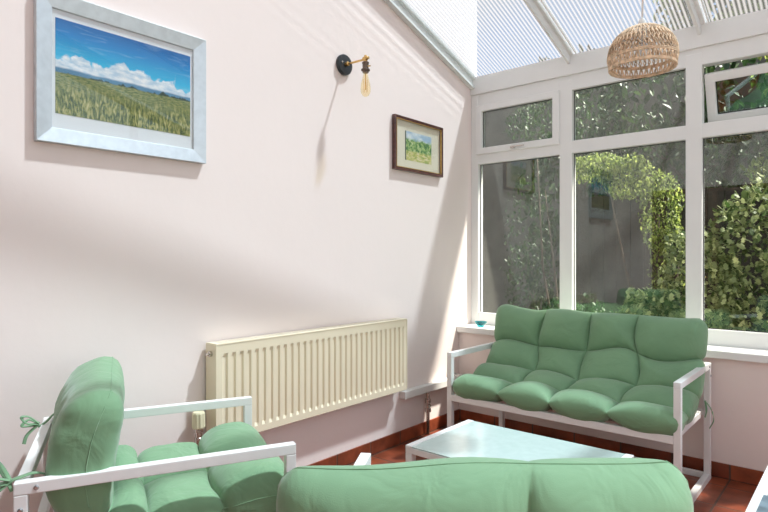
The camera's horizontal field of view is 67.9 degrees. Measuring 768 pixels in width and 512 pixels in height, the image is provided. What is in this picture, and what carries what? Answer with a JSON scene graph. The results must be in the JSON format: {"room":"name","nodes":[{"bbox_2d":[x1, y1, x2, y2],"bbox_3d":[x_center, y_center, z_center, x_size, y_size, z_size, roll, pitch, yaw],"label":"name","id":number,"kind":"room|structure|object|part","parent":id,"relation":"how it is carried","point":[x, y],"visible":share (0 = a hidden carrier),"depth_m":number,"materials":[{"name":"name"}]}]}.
{"room":"conservatory","nodes":[
{"label":"conservatory","id":0,"kind":"room"},
{"bbox_2d":[0,0,470,511],"bbox_3d":[-0.917,-1.790,2.973,0.250,6.200,4.940,0,0,40],"label":"wall","id":1,"kind":"structure","parent":0,"point":[297,216],"depth_m":3.00,"materials":[{"name":"paint"}]},
{"bbox_2d":[34,0,205,163],"bbox_3d":[-1.123,-0.753,2.513,0.031,0.603,0.748,0,0,40],"label":"framed photograph","id":2,"kind":"object","parent":1,"relation":"attached to","point":[105,79],"visible":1,"depth_m":2.47,"materials":[{"name":"silver metal"}]},
{"bbox_2d":[55,17,189,135],"bbox_3d":[-1.127,-0.767,2.517,0.002,0.385,0.597,0,0,40],"label":"artwork","id":3,"kind":"object","parent":2,"relation":"attached to","point":[104,76],"depth_m":2.49},
{"bbox_2d":[192,318,406,445],"bbox_3d":[-0.387,0.867,3.322,0.099,0.884,1.621,0,0,40],"label":"radiator","id":4,"kind":"object","parent":1,"relation":"attached to","point":[293,376],"visible":0.9,"depth_m":3.19,"materials":[{"name":"beige metal"}]},
{"bbox_3d":[-0.842,0.664,2.779,0.088,0.467,0.006,0,0,40],"label":"panel","id":5,"kind":"part","parent":4,"relation":"part of","materials":[{"name":"beige metal"}]},
{"bbox_2d":[206,318,406,345],"bbox_3d":[-0.359,0.430,3.346,0.088,0.008,1.492,0,0,40],"label":"grille","id":6,"kind":"object","parent":4,"relation":"attached to","point":[261,339],"depth_m":3.21,"materials":[{"name":"beige metal"}]},
{"bbox_2d":[336,54,370,89],"bbox_3d":[-0.170,-1.107,3.483,0.226,0.295,0.128,0,0,40],"label":"wall lamp","id":7,"kind":"object","parent":1,"relation":"attached to","point":[343,62],"visible":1,"depth_m":3.51,"materials":[{"name":"metal"}]},
{"bbox_3d":[-0.246,-1.190,3.549,0.026,0.128,0.128,0,0,40],"label":"wall plate","id":8,"kind":"part","parent":7,"relation":"part of","materials":[{"name":"black paint"}]},
{"bbox_3d":[-0.166,-1.192,3.481,0.196,0.040,0.026,0,0,40],"label":"arm","id":9,"kind":"part","parent":7,"relation":"part of","materials":[{"name":"gold metal"}]},
{"bbox_2d":[307,409,458,465],"bbox_3d":[-0.843,1.266,2.858,0.012,0.088,4.460,0,0,40],"label":"baseboard","id":10,"kind":"structure","parent":1,"relation":"attached to","point":[350,456],"depth_m":3.86,"materials":[{"name":"ceramic"}]},
{"bbox_2d":[392,114,442,177],"bbox_3d":[0.253,-0.786,4.131,0.029,0.377,0.580,0,0,40],"label":"framed piece","id":11,"kind":"object","parent":1,"relation":"attached to","point":[417,146],"visible":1,"depth_m":4.12,"materials":[{"name":"brown wood"}]},
{"bbox_2d":[405,130,430,164],"bbox_3d":[0.251,-0.782,4.136,0.002,0.205,0.315,0,0,40],"label":"artwork","id":12,"kind":"object","parent":11,"relation":"attached to","point":[417,143],"depth_m":4.12},
{"bbox_2d":[383,0,474,89],"bbox_3d":[-0.773,-2.173,2.910,0.050,1.613,4.630,0,0,40],"label":"trim","id":13,"kind":"structure","parent":1,"relation":"attached to","point":[401,8],"depth_m":4.22,"materials":[{"name":"white plastic"}]},
{"bbox_2d":[399,373,461,434],"bbox_3d":[0.362,1.120,4.235,0.062,0.378,0.720,0,0,40],"label":"pipe trunking","id":14,"kind":"object","parent":1,"relation":"attached to","point":[426,388],"visible":0.8,"depth_m":4.18,"materials":[{"name":"plastic"}]},
{"bbox_2d":[349,420,756,511],"bbox_3d":[-0.276,1.370,0.563,4.250,0.120,7.700,0,0,40],"label":"floor","id":15,"kind":"structure","parent":0,"point":[720,494],"depth_m":3.21,"materials":[{"name":"tile"}]},
{"bbox_2d":[13,396,295,511],"bbox_3d":[-0.808,0.969,2.061,0.800,0.683,0.735,0,0,-25],"label":"armchair","id":16,"kind":"object","parent":15,"relation":"on","point":[22,487],"visible":0.66,"depth_m":1.79,"materials":[{"name":"white wood"}]},
{"bbox_3d":[-1.010,0.969,1.586,0.034,0.615,0.034,0,0,-25],"label":"leg","id":17,"kind":"part","parent":16,"relation":"part of","materials":[{"name":"white metal"}]},
{"bbox_3d":[-1.155,0.644,1.899,0.032,0.033,0.657,0,0,-25],"label":"rail","id":18,"kind":"part","parent":16,"relation":"part of","materials":[{"name":"white metal"}]},
{"bbox_3d":[-1.155,0.921,1.899,0.030,0.034,0.657,0,0,-25],"label":"rail","id":19,"kind":"part","parent":16,"relation":"part of","materials":[{"name":"white wood"}]},
{"bbox_3d":[-1.302,0.969,2.212,0.034,0.615,0.034,0,0,-25],"label":"leg","id":20,"kind":"part","parent":16,"relation":"part of","materials":[{"name":"white wood"}]},
{"bbox_2d":[0,356,283,511],"bbox_3d":[-0.846,0.663,2.043,0.926,0.538,0.711,0,0,-25],"label":"cushion","id":21,"kind":"object","parent":16,"relation":"on","point":[88,414],"visible":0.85,"depth_m":1.84,"materials":[{"name":"green fabric"}]},
{"bbox_3d":[-0.954,0.644,2.374,0.800,0.034,0.034,0,0,-25],"label":"armrest","id":22,"kind":"part","parent":16,"relation":"part of","materials":[{"name":"white metal"}]},
{"bbox_3d":[-0.662,0.644,1.748,0.800,0.034,0.034,0,0,-25],"label":"armrest","id":23,"kind":"part","parent":16,"relation":"part of","materials":[{"name":"white metal"}]},
{"bbox_3d":[-0.607,0.969,2.536,0.034,0.615,0.034,0,0,-25],"label":"leg","id":24,"kind":"part","parent":16,"relation":"part of","materials":[{"name":"white metal"}]},
{"bbox_3d":[-0.315,0.969,1.910,0.034,0.615,0.034,0,0,-25],"label":"leg","id":25,"kind":"part","parent":16,"relation":"part of","materials":[{"name":"white wood"}]},
{"bbox_2d":[354,453,370,464],"bbox_3d":[0.213,0.969,1.371,0.720,0.683,0.795,0,0,9],"label":"armchair","id":26,"kind":"object","parent":15,"relation":"on","point":[364,458],"visible":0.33,"depth_m":1.76,"materials":[{"name":"white metal"}]},
{"bbox_2d":[276,457,693,511],"bbox_3d":[0.214,0.655,1.383,0.798,0.561,0.784,0,0,9],"label":"cushion","id":27,"kind":"object","parent":26,"relation":"on","point":[453,484],"visible":1,"depth_m":1.05,"materials":[{"name":"green fabric"}]},
{"bbox_2d":[406,419,633,461],"bbox_3d":[0.609,1.100,2.618,0.865,0.420,0.553,0,0,40],"label":"coffee table","id":28,"kind":"object","parent":15,"relation":"on","point":[467,438],"visible":0.48,"depth_m":2.68,"materials":[{"name":"white metal"}]},
{"bbox_3d":[0.126,1.100,2.689,0.036,0.348,0.036,0,0,40],"label":"leg","id":29,"kind":"part","parent":28,"relation":"part of","materials":[{"name":"white metal"}]},
{"bbox_3d":[0.437,0.912,2.415,0.793,0.027,0.020,0,0,40],"label":"cross rail","id":30,"kind":"part","parent":28,"relation":"part of","materials":[{"name":"white metal"}]},
{"bbox_3d":[0.294,0.908,2.886,0.036,0.036,0.553,0,0,40],"label":"rail","id":31,"kind":"part","parent":28,"relation":"part of","materials":[{"name":"white metal"}]},
{"bbox_3d":[0.925,0.908,2.349,0.036,0.036,0.553,0,0,40],"label":"rail","id":32,"kind":"part","parent":28,"relation":"part of","materials":[{"name":"white metal"}]},
{"bbox_2d":[447,341,711,502],"bbox_3d":[1.168,0.969,3.533,1.395,0.683,0.715,0,0,40],"label":"sofa","id":33,"kind":"object","parent":15,"relation":"on","point":[678,385],"visible":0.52,"depth_m":3.28,"materials":[{"name":"white metal"}]},
{"bbox_3d":[0.433,0.969,3.711,0.034,0.615,0.034,0,0,40],"label":"leg","id":34,"kind":"part","parent":33,"relation":"part of","materials":[{"name":"white metal"}]},
{"bbox_3d":[0.654,0.644,3.971,0.034,0.034,0.715,0,0,40],"label":"armrest","id":35,"kind":"part","parent":33,"relation":"part of","materials":[{"name":"white metal"}]},
{"bbox_3d":[0.875,0.969,4.230,0.034,0.615,0.034,0,0,40],"label":"leg","id":36,"kind":"part","parent":33,"relation":"part of","materials":[{"name":"white metal"}]},
{"bbox_3d":[1.136,0.918,3.495,1.317,0.040,0.615,0,0,40],"label":"seat rail","id":37,"kind":"part","parent":33,"relation":"part of","materials":[{"name":"white metal"}]},
{"bbox_2d":[453,304,713,435],"bbox_3d":[1.194,0.675,3.521,1.384,0.652,0.784,0,0,40],"label":"sofa cushion","id":38,"kind":"object","parent":33,"relation":"on","point":[621,368],"visible":0.97,"depth_m":3.44,"materials":[{"name":"green fabric"}]},
{"bbox_3d":[1.389,1.293,3.792,1.317,0.032,0.030,0,0,40],"label":"floor rail","id":39,"kind":"part","parent":33,"relation":"part of","materials":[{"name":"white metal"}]},
{"bbox_3d":[1.462,0.969,2.836,0.034,0.615,0.034,0,0,40],"label":"leg","id":40,"kind":"part","parent":33,"relation":"part of","materials":[{"name":"white metal"}]},
{"bbox_3d":[1.683,0.644,3.095,0.034,0.034,0.715,0,0,40],"label":"armrest","id":41,"kind":"part","parent":33,"relation":"part of","materials":[{"name":"white wood"}]},
{"bbox_3d":[1.389,0.921,3.792,1.317,0.034,0.030,0,0,40],"label":"rail","id":42,"kind":"part","parent":33,"relation":"part of","materials":[{"name":"white metal"}]},
{"bbox_3d":[1.903,0.969,3.354,0.034,0.615,0.034,0,0,40],"label":"leg","id":43,"kind":"part","parent":33,"relation":"part of","materials":[{"name":"white metal"}]},
{"bbox_2d":[745,466,767,511],"bbox_3d":[1.613,1.060,1.857,0.650,0.500,0.880,0,0,40],"label":"side table","id":44,"kind":"object","parent":15,"relation":"on","point":[762,488],"visible":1,"depth_m":1.94,"materials":[{"name":"white metal"}]},
{"bbox_2d":[756,495,767,511],"bbox_3d":[1.270,0.806,1.677,0.300,0.008,0.370,0,0,40],"label":"magazine","id":45,"kind":"object","parent":44,"relation":"on","point":[763,506],"visible":1,"depth_m":1.83,"materials":[{"name":"blue paper"}]},
{"bbox_2d":[405,0,767,95],"bbox_3d":[0.781,-2.154,1.804,3.850,1.729,4.960,0,0,40],"label":"ceiling","id":46,"kind":"structure","parent":0,"point":[505,44],"depth_m":3.92,"materials":[{"name":"white plastic"}]},
{"bbox_3d":[-0.419,-2.207,2.720,0.835,1.560,4.800,0,0,40],"label":"roof panel","id":47,"kind":"part","parent":46,"relation":"part of","materials":[{"name":"plastic"}]},
{"bbox_3d":[0.222,-2.207,2.174,0.850,1.560,4.800,0,0,40],"label":"roof panel","id":48,"kind":"part","parent":46,"relation":"part of","materials":[{"name":"plastic"}]},
{"bbox_2d":[607,0,679,78],"bbox_3d":[1.271,-1.372,2.805,0.327,0.904,0.327,0,0,40],"label":"pendant lamp","id":49,"kind":"object","parent":46,"relation":"hanging from","point":[643,50],"visible":1,"depth_m":2.74,"materials":[{"name":"wicker"}]},
{"bbox_3d":[1.271,-1.026,2.805,0.058,0.092,0.058,0,0,40],"label":"bulb","id":50,"kind":"part","parent":49,"relation":"part of","materials":[{"name":"glass"}]},
{"bbox_3d":[0.870,-2.207,1.623,0.850,1.560,4.800,0,0,40],"label":"roof panel","id":51,"kind":"part","parent":46,"relation":"part of","materials":[{"name":"plastic"}]},
{"bbox_2d":[459,332,767,471],"bbox_3d":[2.155,0.957,3.419,3.850,0.706,0.280,0,0,40],"label":"wall","id":52,"kind":"structure","parent":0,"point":[739,389],"depth_m":3.36,"materials":[{"name":"paint"}]},
{"bbox_2d":[459,409,763,485],"bbox_3d":[2.064,1.266,3.304,3.838,0.088,0.012,0,0,40],"label":"baseboard","id":53,"kind":"structure","parent":52,"relation":"attached to","point":[721,470],"depth_m":3.72,"materials":[{"name":"ceramic"}]},
{"bbox_2d":[457,34,767,363],"bbox_3d":[2.176,-0.359,3.444,3.850,1.926,0.416,0,0,40],"label":"window","id":54,"kind":"structure","parent":52,"relation":"attached to","point":[739,345],"depth_m":3.88,"materials":[{"name":"white plastic"}]},
{"bbox_3d":[1.028,-0.848,4.398,0.120,0.022,0.028,0,0,40],"label":"handle","id":55,"kind":"part","parent":54,"relation":"part of","materials":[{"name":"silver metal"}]},
{"bbox_3d":[1.038,-1.025,4.448,0.705,0.400,0.060,0,0,40],"label":"sash frame","id":56,"kind":"part","parent":54,"relation":"part of","materials":[{"name":"white plastic"}]},
{"bbox_3d":[2.117,0.581,3.375,3.850,0.046,0.235,0,0,40],"label":"sill","id":57,"kind":"part","parent":54,"relation":"part of","materials":[{"name":"white plastic"}]},
{"bbox_3d":[2.365,-1.012,3.443,0.734,0.320,0.060,0,22,40],"label":"sash frame","id":58,"kind":"part","parent":54,"relation":"part of","materials":[{"name":"white plastic"}]},
{"label":"outside","id":59,"kind":"structure","parent":0,"visible":0},
{"bbox_3d":[6.530,1.510,7.672,18.000,0.100,11.850,0,0,40],"label":"garden","id":60,"kind":"object","parent":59,"visible":0},
{"bbox_2d":[499,93,615,309],"bbox_3d":[1.905,-0.170,6.323,1.316,3.266,0.719,0,0,40],"label":"shrub","id":61,"kind":"object","parent":60,"relation":"on","point":[585,101],"visible":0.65,"depth_m":6.43,"materials":[{"name":"green plant"}]},
{"bbox_2d":[543,293,614,312],"bbox_3d":[1.649,0.886,4.788,0.962,1.156,0.547,0,0,40],"label":"bush","id":62,"kind":"object","parent":60,"relation":"on","point":[581,306],"visible":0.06,"depth_m":4.77,"materials":[{"name":"green plant"}]},
{"bbox_2d":[483,56,767,311],"bbox_3d":[5.768,-0.740,6.778,18.000,4.500,0.600,0,0,40],"label":"wall","id":63,"kind":"structure","parent":60,"relation":"on","point":[499,179],"depth_m":9.37,"materials":[{"name":"brick"}]},
{"bbox_2d":[576,152,685,314],"bbox_3d":[2.576,0.165,6.024,0.613,2.600,1.360,0,0,-44],"label":"climbing shrub","id":64,"kind":"object","parent":60,"relation":"on","point":[616,167],"visible":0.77,"depth_m":5.83,"materials":[{"name":"green plant"}]},
{"bbox_2d":[515,56,767,309],"bbox_3d":[4.410,-0.693,5.963,6.663,4.358,1.013,0,0,40],"label":"tree","id":65,"kind":"object","parent":60,"relation":"on","point":[736,149],"visible":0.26,"depth_m":6.96,"materials":[{"name":"green plant"}]},
{"bbox_2d":[576,184,767,331],"bbox_3d":[4.817,0.310,4.580,6.700,2.300,0.142,0,0,40],"label":"fence","id":66,"kind":"object","parent":60,"relation":"on","point":[600,272],"visible":0.26,"depth_m":6.32,"materials":[{"name":"grey wood"}]},
{"bbox_3d":[2.317,0.310,6.734,0.100,2.300,0.100,0,0,40],"label":"post","id":67,"kind":"part","parent":66,"relation":"part of","materials":[{"name":"grey wood"}]},
{"bbox_2d":[615,169,767,331],"bbox_3d":[3.214,0.385,4.129,3.098,2.170,0.719,0,0,40],"label":"bush","id":68,"kind":"object","parent":60,"relation":"on","point":[662,302],"visible":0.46,"depth_m":4.46,"materials":[{"name":"green plant"}]},
{"bbox_2d":[740,149,767,200],"bbox_3d":[3.840,0.119,4.586,1.698,2.690,0.829,0,0,40],"label":"flowering shrub","id":69,"kind":"object","parent":60,"relation":"on","point":[758,163],"visible":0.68,"depth_m":5.01,"materials":[{"name":"green plant"}]},
{"bbox_2d":[751,55,767,96],"bbox_3d":[4.573,-2.519,4.460,4.588,7.986,1.694,0,0,40],"label":"tree","id":70,"kind":"object","parent":60,"relation":"on","point":[753,83],"visible":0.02,"depth_m":5.28,"materials":[{"name":"green plant"}]}
]}

